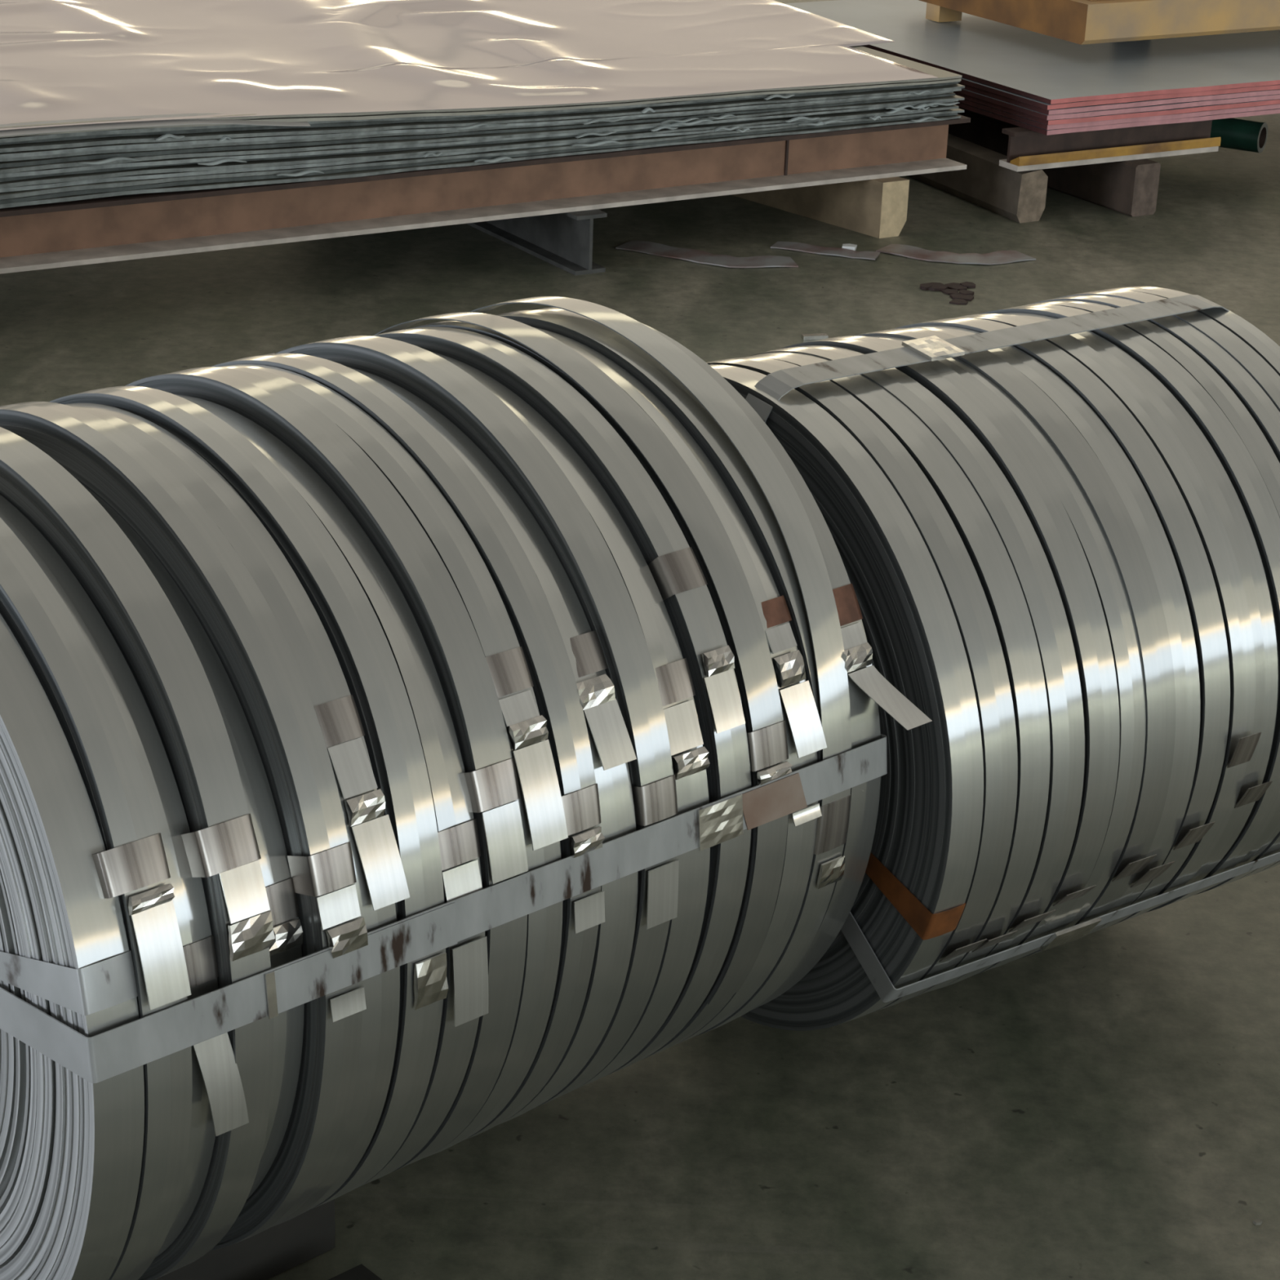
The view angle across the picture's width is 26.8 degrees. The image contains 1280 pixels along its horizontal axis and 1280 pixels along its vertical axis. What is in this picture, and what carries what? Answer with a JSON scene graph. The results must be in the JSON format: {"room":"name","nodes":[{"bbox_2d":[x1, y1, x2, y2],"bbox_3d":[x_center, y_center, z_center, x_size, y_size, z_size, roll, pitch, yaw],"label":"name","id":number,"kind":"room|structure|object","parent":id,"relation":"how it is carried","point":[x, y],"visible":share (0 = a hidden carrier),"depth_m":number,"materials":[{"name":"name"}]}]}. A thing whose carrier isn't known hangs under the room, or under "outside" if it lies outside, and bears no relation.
{"room":"metal warehouse","nodes":[
{"label":"metal warehouse","id":0,"kind":"room"},
{"bbox_2d":[0,91,953,161],"bbox_3d":[-1.047,-1.288,6.066,3.190,0.042,1.618,-11,26,-30],"label":"sheet","id":1,"kind":"object","parent":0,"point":[855,100],"visible":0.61,"depth_m":5.46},
{"bbox_2d":[0,88,961,158],"bbox_3d":[-1.038,-1.294,6.061,3.202,0.045,1.632,-11,26,-30],"label":"sheet","id":2,"kind":"object","parent":1,"relation":"on","point":[148,144],"visible":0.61,"depth_m":5.47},
{"bbox_2d":[582,118,621,124],"bbox_3d":[-0.080,-1.108,5.735,0.095,0.008,0.015,-11,26,-30],"label":"scrap","id":3,"kind":"object","parent":2,"relation":"attached to","point":[618,119],"visible":1,"depth_m":5.73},
{"bbox_2d":[0,100,958,177],"bbox_3d":[-1.042,-1.266,6.074,3.199,0.032,1.627,-11,26,-30],"label":"sheet","id":4,"kind":"object","parent":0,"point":[198,159],"visible":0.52,"depth_m":5.45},
{"bbox_2d":[196,158,247,165],"bbox_3d":[-0.826,-0.945,5.310,0.104,0.010,0.014,-11,26,-29],"label":"scrap","id":5,"kind":"object","parent":4,"relation":"attached to","point":[224,160],"visible":1,"depth_m":5.31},
{"bbox_2d":[0,101,954,182],"bbox_3d":[-1.049,-1.261,6.082,3.193,0.030,1.610,-11,26,-30],"label":"sheet","id":6,"kind":"object","parent":4,"relation":"on","point":[8,179],"visible":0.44,"depth_m":5.50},
{"bbox_2d":[575,131,616,137],"bbox_3d":[-0.093,-1.080,5.738,0.097,0.009,0.015,-11,26,-30],"label":"scrap","id":7,"kind":"object","parent":4,"relation":"attached to","point":[609,132],"visible":1,"depth_m":5.73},
{"bbox_2d":[648,125,678,131],"bbox_3d":[0.052,-1.109,5.823,0.068,0.010,0.015,-11,26,-30],"label":"scrap","id":8,"kind":"object","parent":4,"relation":"attached to","point":[658,128],"visible":1,"depth_m":5.82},
{"bbox_2d":[671,119,715,124],"bbox_3d":[0.117,-1.129,5.858,0.112,0.009,0.013,-12,26,-30],"label":"scrap","id":9,"kind":"object","parent":4,"relation":"attached to","point":[699,120],"visible":1,"depth_m":5.86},
{"bbox_2d":[884,104,915,110],"bbox_3d":[0.594,-1.216,6.138,0.082,0.009,0.013,-12,26,-30],"label":"scrap","id":10,"kind":"object","parent":4,"relation":"attached to","point":[905,105],"visible":1,"depth_m":6.14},
{"bbox_2d":[909,103,938,108],"bbox_3d":[0.653,-1.227,6.172,0.077,0.009,0.015,-11,26,-30],"label":"scrap","id":11,"kind":"object","parent":4,"relation":"attached to","point":[922,104],"visible":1,"depth_m":6.17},
{"bbox_2d":[915,102,959,108],"bbox_3d":[0.685,-1.234,6.190,0.126,0.009,0.015,-11,26,-30],"label":"scrap","id":12,"kind":"object","parent":4,"relation":"attached to","point":[935,103],"visible":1,"depth_m":6.19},
{"bbox_2d":[0,78,961,137],"bbox_3d":[-1.041,-1.323,6.046,3.193,0.060,1.633,-11,26,-30],"label":"sheet","id":13,"kind":"object","parent":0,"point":[826,89],"visible":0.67,"depth_m":5.65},
{"bbox_2d":[764,94,795,99],"bbox_3d":[0.310,-1.204,5.953,0.076,0.009,0.015,-11,26,-30],"label":"scrap","id":14,"kind":"object","parent":13,"relation":"attached to","point":[772,95],"visible":1,"depth_m":5.94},
{"bbox_2d":[0,45,962,136],"bbox_3d":[-1.036,-1.330,6.040,3.199,0.066,1.642,-11,26,-30],"label":"sheet","id":15,"kind":"object","parent":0,"point":[941,74],"depth_m":5.33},
{"bbox_2d":[0,0,937,130],"bbox_3d":[-0.937,-1.356,6.087,3.422,0.071,1.612,-11,26,-30],"label":"plastic film","id":16,"kind":"object","parent":15,"relation":"on","point":[60,60],"visible":1,"depth_m":6.10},
{"bbox_2d":[0,84,964,152],"bbox_3d":[-1.035,-1.302,6.059,3.209,0.049,1.631,-11,26,-30],"label":"sheet","id":17,"kind":"object","parent":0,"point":[287,131],"visible":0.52,"depth_m":5.53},
{"bbox_2d":[154,133,184,140],"bbox_3d":[-0.915,-0.980,5.234,0.059,0.010,0.015,-11,26,-30],"label":"scrap","id":18,"kind":"object","parent":17,"relation":"attached to","point":[166,135],"visible":1,"depth_m":5.23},
{"bbox_2d":[0,82,958,145],"bbox_3d":[-1.042,-1.313,6.064,3.205,0.053,1.609,-11,26,-30],"label":"sheet","id":19,"kind":"object","parent":17,"relation":"on","point":[462,118],"visible":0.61,"depth_m":5.49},
{"bbox_2d":[0,80,959,142],"bbox_3d":[-1.040,-1.318,6.056,3.203,0.056,1.621,-11,26,-30],"label":"sheet","id":20,"kind":"object","parent":19,"relation":"on","point":[15,139],"visible":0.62,"depth_m":5.47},
{"bbox_2d":[455,122,508,128],"bbox_3d":[-0.329,-1.070,5.586,0.122,0.008,0.014,-11,26,-30],"label":"scrap","id":21,"kind":"object","parent":17,"relation":"attached to","point":[485,123],"visible":1,"depth_m":5.58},
{"bbox_2d":[0,94,964,174],"bbox_3d":[-1.038,-1.273,6.071,3.205,0.036,1.630,-11,26,-30],"label":"sheet","id":22,"kind":"object","parent":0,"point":[508,135],"visible":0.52,"depth_m":5.55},
{"bbox_2d":[78,156,141,164],"bbox_3d":[-1.023,-0.925,5.187,0.126,0.010,0.014,-11,26,-29],"label":"scrap","id":23,"kind":"object","parent":22,"relation":"attached to","point":[112,159],"visible":1,"depth_m":5.18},
{"bbox_2d":[0,93,955,168],"bbox_3d":[-1.046,-1.281,6.069,3.193,0.038,1.621,-11,26,-30],"label":"sheet","id":24,"kind":"object","parent":22,"relation":"on","point":[138,153],"visible":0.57,"depth_m":5.52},
{"bbox_2d":[660,117,699,123],"bbox_3d":[0.088,-1.128,5.838,0.095,0.008,0.014,-11,26,-30],"label":"scrap","id":25,"kind":"object","parent":22,"relation":"attached to","point":[691,118],"visible":1,"depth_m":5.84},
{"bbox_2d":[706,114,738,119],"bbox_3d":[0.182,-1.148,5.893,0.077,0.008,0.013,-11,26,-29],"label":"scrap","id":26,"kind":"object","parent":22,"relation":"attached to","point":[724,115],"visible":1,"depth_m":5.89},
{"bbox_2d":[0,0,1279,1279],"bbox_3d":[5.987,0.463,3.346,40.000,0.001,30.000,2,23,0],"label":"floor","id":27,"kind":"structure","parent":0,"point":[1104,1104],"depth_m":2.88,"materials":[{"name":"concrete"}]},
{"bbox_2d":[155,1199,335,1279],"bbox_3d":[-0.537,0.606,2.318,0.635,0.068,0.055,-18,30,-39],"label":"bearer","id":28,"kind":"object","parent":27,"relation":"on","point":[279,1248],"visible":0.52,"depth_m":2.46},
{"bbox_2d":[0,613,144,1279],"bbox_3d":[-0.626,0.221,2.210,0.050,0.736,0.736,-18,30,-39],"label":"coil","id":29,"kind":"object","parent":28,"relation":"on","point":[71,1146],"visible":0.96,"depth_m":1.97,"materials":[{"name":"metal"}]},
{"bbox_2d":[0,517,192,1279],"bbox_3d":[-0.595,0.206,2.230,0.056,0.753,0.744,-18,30,-39],"label":"coil","id":30,"kind":"object","parent":28,"relation":"on","point":[133,868],"visible":0.47,"depth_m":1.96,"materials":[{"name":"metal"}]},
{"bbox_2d":[0,494,248,1257],"bbox_3d":[-0.560,0.199,2.253,0.054,0.718,0.726,-18,30,-39],"label":"coil","id":31,"kind":"object","parent":28,"relation":"on","point":[219,1106],"visible":0.21,"depth_m":2.01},
{"bbox_2d":[0,426,275,1279],"bbox_3d":[-0.536,0.186,2.280,0.054,0.752,0.742,-18,30,-39],"label":"coil","id":32,"kind":"object","parent":28,"relation":"on","point":[221,846],"visible":0.38,"depth_m":2.02,"materials":[{"name":"metal"}]},
{"bbox_2d":[0,401,368,1250],"bbox_3d":[-0.474,0.168,2.332,0.044,0.752,0.746,-18,30,-39],"label":"coil","id":33,"kind":"object","parent":28,"relation":"on","point":[263,671],"visible":0.38,"depth_m":2.08,"materials":[{"name":"metal"}]},
{"bbox_2d":[80,483,304,1198],"bbox_3d":[-0.503,0.179,2.311,0.047,0.698,0.694,-18,30,-39],"label":"coil","id":34,"kind":"object","parent":28,"relation":"on","point":[288,1025],"visible":0.15,"depth_m":2.06,"materials":[{"name":"metal"}]},
{"bbox_2d":[63,403,409,1226],"bbox_3d":[-0.447,0.162,2.362,0.052,0.742,0.739,-18,30,-39],"label":"coil","id":35,"kind":"object","parent":28,"relation":"on","point":[380,878],"visible":0.26,"depth_m":2.10,"materials":[{"name":"metal"}]},
{"bbox_2d":[48,386,448,1208],"bbox_3d":[-0.412,0.149,2.386,0.051,0.750,0.746,-18,30,-39],"label":"coil","id":36,"kind":"object","parent":28,"relation":"on","point":[358,641],"visible":0.17,"depth_m":2.13,"materials":[{"name":"metal"}]},
{"bbox_2d":[174,394,488,1187],"bbox_3d":[-0.381,0.142,2.413,0.058,0.742,0.744,-18,30,-39],"label":"coil","id":37,"kind":"object","parent":28,"relation":"on","point":[466,1001],"visible":0.18,"depth_m":2.16,"materials":[{"name":"metal"}]},
{"bbox_2d":[328,1263,382,1279],"bbox_3d":[-0.454,0.657,2.249,0.587,0.032,0.045,-18,30,-39],"label":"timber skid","id":38,"kind":"object","parent":27,"relation":"on","point":[360,1272],"visible":1,"depth_m":2.43,"materials":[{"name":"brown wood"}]},
{"bbox_2d":[466,208,607,275],"bbox_3d":[-0.496,-1.110,6.376,0.075,0.130,1.500,-11,26,-30],"label":"support","id":39,"kind":"object","parent":27,"relation":"on","point":[564,241],"visible":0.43,"depth_m":5.90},
{"bbox_2d":[615,240,798,267],"bbox_3d":[0.148,-0.854,5.974,0.419,0.008,0.136,8,23,14],"label":"steel offcut","id":40,"kind":"object","parent":27,"relation":"on","point":[648,247],"visible":1,"depth_m":5.96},
{"bbox_2d":[730,176,909,238],"bbox_3d":[0.099,-1.226,6.710,0.074,0.130,1.512,-16,29,-38],"label":"wood block","id":41,"kind":"object","parent":27,"relation":"on","point":[877,208],"visible":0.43,"depth_m":6.24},
{"bbox_2d":[0,114,970,274],"bbox_3d":[-0.653,-0.911,5.556,3.230,0.120,0.170,-11,26,-30],"label":"steel i-beam","id":42,"kind":"structure","parent":41,"relation":"on","point":[120,228],"depth_m":5.67,"materials":[{"name":"metal"}]},
{"bbox_2d":[0,115,960,208],"bbox_3d":[-1.041,-1.222,6.092,3.204,0.014,1.630,-11,26,-30],"label":"sheet","id":43,"kind":"object","parent":42,"relation":"on","point":[464,163],"visible":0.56,"depth_m":5.53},
{"bbox_2d":[0,112,957,204],"bbox_3d":[-1.045,-1.230,6.090,3.198,0.017,1.623,-11,26,-30],"label":"sheet","id":44,"kind":"object","parent":43,"relation":"on","point":[362,168],"visible":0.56,"depth_m":5.53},
{"bbox_2d":[0,108,964,199],"bbox_3d":[-1.037,-1.238,6.089,3.213,0.020,1.626,-11,26,-30],"label":"sheet","id":45,"kind":"object","parent":44,"relation":"on","point":[6,195],"visible":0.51,"depth_m":5.53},
{"bbox_2d":[275,169,323,176],"bbox_3d":[-0.684,-0.939,5.408,0.102,0.009,0.013,-12,26,-30],"label":"scrap","id":46,"kind":"object","parent":45,"relation":"attached to","point":[304,172],"visible":1,"depth_m":5.41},
{"bbox_2d":[0,108,952,192],"bbox_3d":[-1.049,-1.244,6.083,3.189,0.022,1.621,-11,26,-30],"label":"sheet","id":47,"kind":"object","parent":45,"relation":"on","point":[156,175],"visible":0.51,"depth_m":5.44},
{"bbox_2d":[0,104,958,188],"bbox_3d":[-1.045,-1.250,6.077,3.192,0.027,1.628,-11,26,-30],"label":"sheet","id":48,"kind":"object","parent":47,"relation":"on","point":[365,156],"visible":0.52,"depth_m":5.52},
{"bbox_2d":[713,125,739,131],"bbox_3d":[0.191,-1.125,5.909,0.064,0.009,0.015,-11,26,-30],"label":"scrap","id":49,"kind":"object","parent":48,"relation":"attached to","point":[735,126],"visible":1,"depth_m":5.90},
{"bbox_2d":[783,115,819,122],"bbox_3d":[0.363,-1.165,6.005,0.092,0.010,0.015,-11,26,-30],"label":"scrap","id":50,"kind":"object","parent":48,"relation":"attached to","point":[801,117],"visible":1,"depth_m":6.00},
{"bbox_2d":[797,119,845,125],"bbox_3d":[0.408,-1.161,6.038,0.128,0.008,0.013,-11,26,-30],"label":"scrap","id":51,"kind":"object","parent":48,"relation":"attached to","point":[834,120],"visible":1,"depth_m":6.04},
{"bbox_2d":[884,108,914,113],"bbox_3d":[0.592,-1.210,6.139,0.082,0.010,0.014,-11,26,-30],"label":"scrap","id":52,"kind":"object","parent":48,"relation":"attached to","point":[899,109],"visible":1,"depth_m":6.13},
{"bbox_2d":[571,140,620,146],"bbox_3d":[-0.093,-1.062,5.748,0.122,0.009,0.013,-12,26,-30],"label":"scrap","id":53,"kind":"object","parent":45,"relation":"attached to","point":[602,142],"visible":1,"depth_m":5.75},
{"bbox_2d":[474,156,512,162],"bbox_3d":[-0.307,-1.006,5.630,0.090,0.009,0.014,-12,26,-30],"label":"scrap","id":54,"kind":"object","parent":43,"relation":"attached to","point":[500,158],"visible":1,"depth_m":5.63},
{"bbox_2d":[910,116,940,121],"bbox_3d":[0.657,-1.199,6.187,0.085,0.009,0.014,-11,26,-29],"label":"scrap","id":55,"kind":"object","parent":43,"relation":"attached to","point":[925,117],"visible":1,"depth_m":6.18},
{"bbox_2d":[770,241,879,260],"bbox_3d":[0.418,-0.878,6.058,0.245,0.008,0.054,10,24,18],"label":"steel offcut","id":56,"kind":"object","parent":27,"relation":"on","point":[799,246],"visible":1,"depth_m":6.05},
{"bbox_2d":[841,243,857,250],"bbox_3d":[0.473,-0.887,6.081,0.034,0.012,0.029,5,23,8],"label":"scrap","id":57,"kind":"object","parent":27,"relation":"on","point":[851,246],"visible":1,"depth_m":6.07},
{"bbox_2d":[920,281,975,304],"bbox_3d":[0.665,-0.746,5.764,0.122,0.007,0.172,2,23,0],"label":"scale","id":58,"kind":"object","parent":27,"relation":"on","point":[964,295],"visible":1,"depth_m":5.78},
{"bbox_2d":[875,244,1035,264],"bbox_3d":[0.713,-0.870,6.064,0.360,0.008,0.135,4,23,4],"label":"steel offcut","id":59,"kind":"object","parent":27,"relation":"on","point":[999,257],"visible":1,"depth_m":6.05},
{"bbox_2d":[907,133,1048,222],"bbox_3d":[0.670,-1.268,6.870,0.085,0.124,1.208,-9,25,-24],"label":"wood block","id":60,"kind":"object","parent":27,"relation":"on","point":[1020,197],"visible":0.43,"depth_m":6.46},
{"bbox_2d":[999,120,1221,171],"bbox_3d":[1.140,-1.204,6.476,0.620,0.088,0.075,-11,26,-28],"label":"beam","id":61,"kind":"structure","parent":60,"relation":"on","point":[1028,149],"depth_m":6.45,"materials":[{"name":"metal"}]},
{"bbox_2d":[954,101,1279,135],"bbox_3d":[1.435,-1.575,7.268,1.896,0.012,1.348,-11,26,-28],"label":"steel plate","id":62,"kind":"object","parent":61,"relation":"on","point":[962,105],"visible":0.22,"depth_m":6.44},
{"bbox_2d":[957,98,1279,129],"bbox_3d":[1.435,-1.586,7.261,1.898,0.012,1.350,-11,26,-28],"label":"steel plate","id":63,"kind":"object","parent":62,"relation":"on","point":[975,104],"visible":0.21,"depth_m":6.43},
{"bbox_2d":[952,91,1279,124],"bbox_3d":[1.436,-1.596,7.255,1.900,0.012,1.354,-11,26,-28],"label":"steel plate","id":64,"kind":"object","parent":63,"relation":"on","point":[1215,107],"visible":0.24,"depth_m":6.43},
{"bbox_2d":[956,88,1279,119],"bbox_3d":[1.434,-1.607,7.250,1.904,0.012,1.353,-11,26,-28],"label":"steel plate","id":65,"kind":"object","parent":64,"relation":"on","point":[1184,104],"visible":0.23,"depth_m":6.42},
{"bbox_2d":[958,82,1279,115],"bbox_3d":[1.436,-1.619,7.247,1.900,0.012,1.351,-11,26,-28],"label":"steel plate","id":66,"kind":"object","parent":65,"relation":"on","point":[1180,100],"visible":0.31,"depth_m":6.41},
{"bbox_2d":[959,77,1279,110],"bbox_3d":[1.434,-1.631,7.242,1.904,0.012,1.349,-11,26,-28],"label":"steel plate","id":67,"kind":"object","parent":66,"relation":"on","point":[964,81],"visible":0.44,"depth_m":6.41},
{"bbox_2d":[783,0,1279,104],"bbox_3d":[1.438,-1.642,7.238,1.897,0.012,1.352,-11,26,-28],"label":"steel plate","id":68,"kind":"object","parent":67,"relation":"on","point":[1048,69],"visible":0.76,"depth_m":6.80,"materials":[{"name":"metal"}]},
{"bbox_2d":[925,2,961,22],"bbox_3d":[0.816,-1.687,7.211,0.075,0.044,0.060,-11,26,-28],"label":"spacer","id":69,"kind":"object","parent":68,"relation":"on","point":[936,13],"visible":0.73,"depth_m":7.19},
{"bbox_2d":[919,0,1279,44],"bbox_3d":[1.607,-1.782,7.322,1.600,0.100,0.750,-11,26,-28],"label":"slab","id":70,"kind":"object","parent":69,"relation":"on","point":[1082,22],"visible":1,"depth_m":6.79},
{"bbox_2d":[947,106,1160,217],"bbox_3d":[0.942,-1.276,6.910,0.078,0.126,1.102,-11,26,-29],"label":"wood block","id":71,"kind":"object","parent":27,"relation":"on","point":[1130,188],"visible":0.47,"depth_m":6.57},
{"bbox_2d":[1253,1218,1262,1225],"bbox_3d":[0.599,0.564,2.606,0.007,0.003,0.007,-18,30,-40],"label":"chip","id":72,"kind":"object","parent":27,"relation":"on","point":[1257,1222],"visible":1,"depth_m":2.60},
{"bbox_3d":[-0.465,0.461,2.666,0.657,0.073,0.622,2,23,0],"label":"bearer","id":73,"kind":"object","parent":27,"relation":"on","visible":0},
{"bbox_2d":[124,366,528,1172],"bbox_3d":[-0.352,0.128,2.439,0.050,0.751,0.740,-18,30,-39],"label":"coil","id":74,"kind":"object","parent":73,"relation":"on","point":[446,626],"visible":0.19,"depth_m":2.18,"materials":[{"name":"metal"}]},
{"bbox_2d":[217,364,568,1158],"bbox_3d":[-0.322,0.120,2.466,0.048,0.748,0.741,-18,30,-39],"label":"coil","id":75,"kind":"object","parent":73,"relation":"on","point":[542,811],"visible":0.18,"depth_m":2.21,"materials":[{"name":"metal"}]},
{"bbox_2d":[209,353,604,1140],"bbox_3d":[-0.291,0.110,2.489,0.047,0.751,0.746,-18,30,-39],"label":"coil","id":76,"kind":"object","parent":73,"relation":"on","point":[531,615],"visible":0.16,"depth_m":2.23,"materials":[{"name":"metal"}]},
{"bbox_2d":[0,733,887,1083],"bbox_3d":[-0.147,0.184,2.259,0.841,0.057,0.199,-18,30,-39],"label":"strap","id":77,"kind":"object","parent":76,"relation":"attached to","point":[98,1058],"visible":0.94,"depth_m":2.12,"materials":[{"name":"metal"}]},
{"bbox_2d":[276,335,679,1107],"bbox_3d":[-0.228,0.089,2.543,0.044,0.752,0.744,-18,30,-39],"label":"coil","id":78,"kind":"object","parent":73,"relation":"on","point":[593,572],"visible":0.14,"depth_m":2.29,"materials":[{"name":"metal"}]},
{"bbox_2d":[349,367,638,1125],"bbox_3d":[-0.264,0.104,2.519,0.050,0.741,0.738,-18,30,-39],"label":"coil","id":79,"kind":"object","parent":73,"relation":"on","point":[611,744],"visible":0.16,"depth_m":2.26,"materials":[{"name":"metal"}]},
{"bbox_2d":[372,326,751,1076],"bbox_3d":[-0.165,0.070,2.602,0.041,0.747,0.739,-18,30,-39],"label":"coil","id":80,"kind":"object","parent":73,"relation":"on","point":[678,576],"visible":0.18,"depth_m":2.34,"materials":[{"name":"metal"}]},
{"bbox_2d":[431,351,710,1092],"bbox_3d":[-0.202,0.083,2.572,0.050,0.742,0.736,-18,30,-39],"label":"coil","id":81,"kind":"object","parent":73,"relation":"on","point":[690,760],"visible":0.11,"depth_m":2.31,"materials":[{"name":"metal"}]},
{"bbox_2d":[373,311,792,1059],"bbox_3d":[-0.131,0.058,2.626,0.046,0.753,0.747,-18,30,-39],"label":"coil","id":82,"kind":"object","parent":73,"relation":"on","point":[728,587],"visible":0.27,"depth_m":2.37,"materials":[{"name":"metal"}]},
{"bbox_2d":[469,296,851,1036],"bbox_3d":[-0.066,0.036,2.684,0.056,0.752,0.743,-18,30,-39],"label":"coil","id":83,"kind":"object","parent":73,"relation":"on","point":[769,503],"visible":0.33,"depth_m":2.43,"materials":[{"name":"metal"}]},
{"bbox_2d":[532,326,826,1044],"bbox_3d":[-0.100,0.053,2.654,0.048,0.743,0.746,-18,30,-39],"label":"coil","id":84,"kind":"object","parent":73,"relation":"on","point":[804,731],"visible":0.11,"depth_m":2.40,"materials":[{"name":"metal"}]},
{"bbox_2d":[535,306,931,1010],"bbox_3d":[-0.022,0.036,2.706,0.067,0.738,0.770,-18,30,-39],"label":"coil","id":85,"kind":"object","parent":73,"relation":"on","point":[868,689],"visible":0.12,"depth_m":2.44,"materials":[{"name":"metal"}]},
{"bbox_3d":[0.367,0.324,3.093,0.382,0.058,0.304,2,23,0],"label":"bearer","id":86,"kind":"object","parent":27,"relation":"on","visible":0},
{"bbox_2d":[748,345,1084,989],"bbox_3d":[0.204,0.035,2.807,0.048,0.685,0.684,-14,27,-34],"label":"coil","id":87,"kind":"object","parent":86,"relation":"on","point":[1023,546],"visible":0.16,"depth_m":2.55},
{"bbox_2d":[782,335,1119,976],"bbox_3d":[0.243,0.024,2.833,0.049,0.687,0.683,-14,27,-34],"label":"coil","id":88,"kind":"object","parent":86,"relation":"on","point":[1058,538],"visible":0.16,"depth_m":2.58,"materials":[{"name":"metal"}]},
{"bbox_2d":[868,336,1146,961],"bbox_3d":[0.275,0.018,2.856,0.041,0.682,0.682,-14,27,-34],"label":"coil","id":89,"kind":"object","parent":86,"relation":"on","point":[1111,590],"visible":0.16,"depth_m":2.59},
{"bbox_2d":[852,328,1175,959],"bbox_3d":[0.304,0.010,2.876,0.048,0.685,0.683,-14,27,-34],"label":"coil","id":90,"kind":"object","parent":86,"relation":"on","point":[1124,541],"visible":0.16,"depth_m":2.62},
{"bbox_2d":[907,325,1199,933],"bbox_3d":[0.336,0.003,2.898,0.042,0.682,0.682,-14,27,-34],"label":"coil","id":91,"kind":"object","parent":86,"relation":"on","point":[1144,517],"visible":0.12,"depth_m":2.64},
{"bbox_2d":[894,317,1230,933],"bbox_3d":[0.366,-0.006,2.918,0.045,0.686,0.683,-14,27,-34],"label":"coil","id":92,"kind":"object","parent":86,"relation":"on","point":[1175,517],"visible":0.17,"depth_m":2.66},
{"bbox_2d":[953,313,1261,926],"bbox_3d":[0.403,-0.012,2.937,0.040,0.684,0.693,-14,27,-34],"label":"coil","id":93,"kind":"object","parent":86,"relation":"on","point":[1241,745],"visible":0.16,"depth_m":2.68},
{"bbox_2d":[978,304,1279,912],"bbox_3d":[0.461,-0.029,2.983,0.043,0.684,0.682,-14,27,-34],"label":"coil","id":94,"kind":"object","parent":86,"relation":"on","point":[1259,507],"visible":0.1,"depth_m":2.74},
{"bbox_2d":[997,312,1278,908],"bbox_3d":[0.430,-0.019,2.959,0.044,0.678,0.684,-14,27,-34],"label":"coil","id":95,"kind":"object","parent":86,"relation":"on","point":[1225,499],"visible":0.09,"depth_m":2.70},
{"bbox_2d":[1022,300,1279,894],"bbox_3d":[0.491,-0.037,3.003,0.042,0.684,0.681,-14,27,-34],"label":"coil","id":96,"kind":"object","parent":86,"relation":"on","point":[1258,446],"visible":0.07,"depth_m":2.77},
{"bbox_2d":[1029,294,1279,895],"bbox_3d":[0.521,-0.044,3.024,0.041,0.686,0.683,-14,27,-34],"label":"coil","id":97,"kind":"object","parent":86,"relation":"on","point":[1254,398],"visible":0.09,"depth_m":2.80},
{"bbox_2d":[1055,289,1279,882],"bbox_3d":[0.549,-0.051,3.043,0.042,0.687,0.683,-14,27,-34],"label":"coil","id":98,"kind":"object","parent":86,"relation":"on","point":[1264,375],"visible":0.02,"depth_m":2.83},
{"bbox_2d":[1101,286,1279,874],"bbox_3d":[0.581,-0.059,3.065,0.044,0.686,0.684,-14,27,-34],"label":"coil","id":99,"kind":"object","parent":86,"relation":"on","point":[1266,348],"visible":0.05,"depth_m":2.87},
{"bbox_2d":[745,294,1229,422],"bbox_3d":[0.368,-0.235,2.775,0.657,0.179,0.060,-14,27,-34],"label":"strap","id":100,"kind":"object","parent":99,"relation":"attached to","point":[777,384],"visible":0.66,"depth_m":2.70,"materials":[{"name":"metal"}]},
{"bbox_3d":[0.271,0.288,3.149,0.478,0.074,0.376,2,23,0],"label":"bearer","id":101,"kind":"object","parent":27,"relation":"on","visible":0},
{"bbox_2d":[709,364,983,1031],"bbox_3d":[0.099,0.061,2.736,0.046,0.683,0.683,-14,27,-34],"label":"coil","id":102,"kind":"object","parent":101,"relation":"on","point":[911,897],"visible":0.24,"depth_m":2.51,"materials":[{"name":"metal"}]},
{"bbox_2d":[840,852,1279,1002],"bbox_3d":[0.463,0.217,2.799,0.641,0.122,0.156,-14,27,-34],"label":"strap","id":103,"kind":"object","parent":102,"relation":"attached to","point":[851,930],"visible":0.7,"depth_m":2.68,"materials":[{"name":"metal"}]},
{"bbox_2d":[706,356,1017,1011],"bbox_3d":[0.135,0.052,2.760,0.049,0.684,0.684,-14,27,-34],"label":"coil","id":104,"kind":"object","parent":101,"relation":"on","point":[953,564],"visible":0.16,"depth_m":2.50,"materials":[{"name":"metal"}]},
{"bbox_2d":[744,351,1050,998],"bbox_3d":[0.171,0.044,2.785,0.044,0.682,0.682,-14,27,-34],"label":"coil","id":105,"kind":"object","parent":101,"relation":"on","point":[990,559],"visible":0.19,"depth_m":2.52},
{"bbox_2d":[800,333,828,340],"bbox_3d":[0.351,-0.610,5.406,0.052,0.008,0.016,-3,23,-12],"label":"metal clip","id":106,"kind":"object","parent":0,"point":[824,335],"visible":0.9,"depth_m":5.40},
{"bbox_2d":[1209,117,1267,152],"bbox_3d":[1.262,-1.430,7.320,0.900,0.080,0.080,15,26,28],"label":"pipe","id":107,"kind":"object","parent":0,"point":[1238,134],"visible":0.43,"depth_m":7.11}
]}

